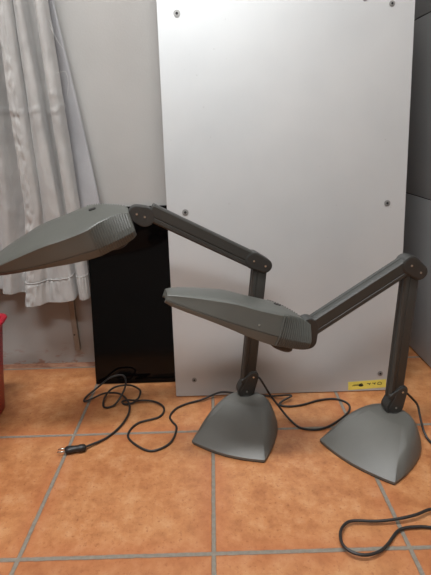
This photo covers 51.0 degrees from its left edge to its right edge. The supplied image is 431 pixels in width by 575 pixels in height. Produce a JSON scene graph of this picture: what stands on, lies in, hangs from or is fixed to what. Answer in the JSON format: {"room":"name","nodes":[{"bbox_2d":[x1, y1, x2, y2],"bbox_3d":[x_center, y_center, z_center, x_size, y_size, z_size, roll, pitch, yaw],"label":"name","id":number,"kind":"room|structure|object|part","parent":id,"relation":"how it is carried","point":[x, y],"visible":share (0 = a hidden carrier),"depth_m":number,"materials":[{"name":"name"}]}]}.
{"room":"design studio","nodes":[
{"label":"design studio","id":0,"kind":"room"},
{"bbox_2d":[0,0,166,364],"bbox_3d":[-1.000,-0.963,1.537,2.500,2.500,0.532,-2,19,0],"label":"wall","id":1,"kind":"structure","parent":0,"point":[111,47],"depth_m":1.42,"materials":[{"name":"paint"}]},
{"bbox_2d":[3,362,94,368],"bbox_3d":[-0.961,0.301,1.686,2.500,0.014,0.016,-2,19,0],"label":"trim","id":2,"kind":"structure","parent":1,"relation":"attached to","point":[72,364],"depth_m":1.68,"materials":[{"name":"brown tile"}]},
{"bbox_2d":[68,300,80,349],"bbox_3d":[-0.534,-0.636,1.367,0.020,1.833,0.013,-2,19,0],"label":"wall bar","id":3,"kind":"object","parent":1,"relation":"attached to","point":[71,304],"visible":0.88,"depth_m":1.63,"materials":[{"name":"brown wood"}]},
{"bbox_3d":[-0.799,-1.564,1.010,0.740,0.020,0.073,-2,19,0],"label":"curtain rod","id":4,"kind":"object","parent":1,"relation":"attached to","visible":0},
{"bbox_2d":[0,0,99,306],"bbox_3d":[-0.700,-0.733,1.259,0.631,1.669,0.105,-2,19,0],"label":"curtain","id":5,"kind":"object","parent":4,"relation":"hanging from","point":[46,171],"visible":0.8,"depth_m":1.36,"materials":[{"name":"white fabric"}]},
{"bbox_2d":[0,345,430,574],"bbox_3d":[-0.193,0.914,-0.037,4.000,0.060,4.750,-2,19,0],"label":"floor","id":6,"kind":"structure","parent":0,"point":[114,506],"depth_m":1.08,"materials":[{"name":"tile"}]},
{"bbox_2d":[0,313,6,414],"bbox_3d":[-0.803,0.297,1.246,0.391,0.300,0.412,-4,19,-8],"label":"waste bin","id":7,"kind":"object","parent":6,"relation":"on","point":[3,317],"visible":1,"depth_m":1.39,"materials":[{"name":"red plastic"}]},
{"bbox_2d":[89,205,175,383],"bbox_3d":[-0.262,0.029,1.527,0.317,0.585,0.142,-2,19,0],"label":"glass panel","id":8,"kind":"object","parent":6,"relation":"on","point":[132,322],"visible":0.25,"depth_m":1.53,"materials":[{"name":"black glass"}]},
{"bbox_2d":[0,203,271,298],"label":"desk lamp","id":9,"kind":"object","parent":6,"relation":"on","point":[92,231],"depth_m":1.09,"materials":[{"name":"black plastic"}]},
{"bbox_2d":[89,213,134,255],"bbox_3d":[-0.245,-0.124,1.074,0.107,0.095,0.030,-14,23,-32],"label":"vent grille","id":10,"kind":"object","parent":9,"relation":"attached to","point":[108,232],"depth_m":1.07,"materials":[{"name":"grey plastic"}]},
{"bbox_3d":[-0.036,-0.134,1.175,0.278,0.180,0.034,-5,19,-9],"label":"arm","id":11,"kind":"part","parent":9,"relation":"part of"},
{"bbox_2d":[156,0,414,395],"bbox_3d":[0.206,-0.438,1.323,0.716,1.575,0.238,-2,19,0],"label":"panel","id":12,"kind":"object","parent":6,"relation":"on","point":[286,122],"visible":0.99,"depth_m":1.33,"materials":[{"name":"metal"}]},
{"bbox_2d":[163,253,430,556],"bbox_3d":[0.336,0.223,1.030,0.905,0.514,0.463,-2,19,0],"label":"desk lamp","id":13,"kind":"object","parent":6,"relation":"on","point":[381,440],"visible":1,"depth_m":1.11,"materials":[{"name":"black plastic"}]},
{"bbox_3d":[0.163,0.135,1.106,0.063,0.044,0.062,-2,19,0],"label":"tilt knob","id":14,"kind":"part","parent":13,"relation":"part of","materials":[{"name":"black plastic"}]},
{"bbox_2d":[275,315,310,349],"bbox_3d":[0.190,0.105,1.055,0.123,0.098,0.033,-16,24,-35],"label":"vent grille","id":15,"kind":"object","parent":13,"relation":"attached to","point":[292,332],"depth_m":1.05,"materials":[{"name":"grey plastic"}]},
{"bbox_3d":[0.351,0.022,1.119,0.265,0.177,0.034,-5,19,-9],"label":"arm","id":16,"kind":"part","parent":13,"relation":"part of"},
{"bbox_3d":[0.476,0.435,0.990,0.482,0.130,0.433,-14,23,-31],"label":"power cord","id":17,"kind":"part","parent":13,"relation":"part of","materials":[{"name":"black rubber"}]},
{"bbox_3d":[0.487,0.128,1.182,0.046,0.356,0.028,-5,19,-9],"label":"arm","id":18,"kind":"part","parent":13,"relation":"part of"},
{"bbox_2d":[403,0,430,366],"bbox_3d":[0.940,-0.783,1.449,0.452,2.104,0.609,-2,19,0],"label":"tall cabinet","id":19,"kind":"object","parent":6,"relation":"on","point":[417,223],"visible":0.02,"depth_m":1.61,"materials":[{"name":"metal"}]},
{"bbox_3d":[0.963,-0.060,1.700,0.452,0.561,0.609,-2,19,0],"label":"panel","id":20,"kind":"part","parent":19,"relation":"part of","materials":[{"name":"grey metal"}]},
{"bbox_3d":[0.946,-0.610,1.509,0.452,0.595,0.609,-2,19,0],"label":"panel","id":21,"kind":"part","parent":19,"relation":"part of","materials":[{"name":"grey metal"}]},
{"bbox_3d":[0.928,-1.177,1.313,0.452,0.598,0.609,-2,19,0],"label":"panel","id":22,"kind":"part","parent":19,"relation":"part of","materials":[{"name":"grey metal"}]}
]}

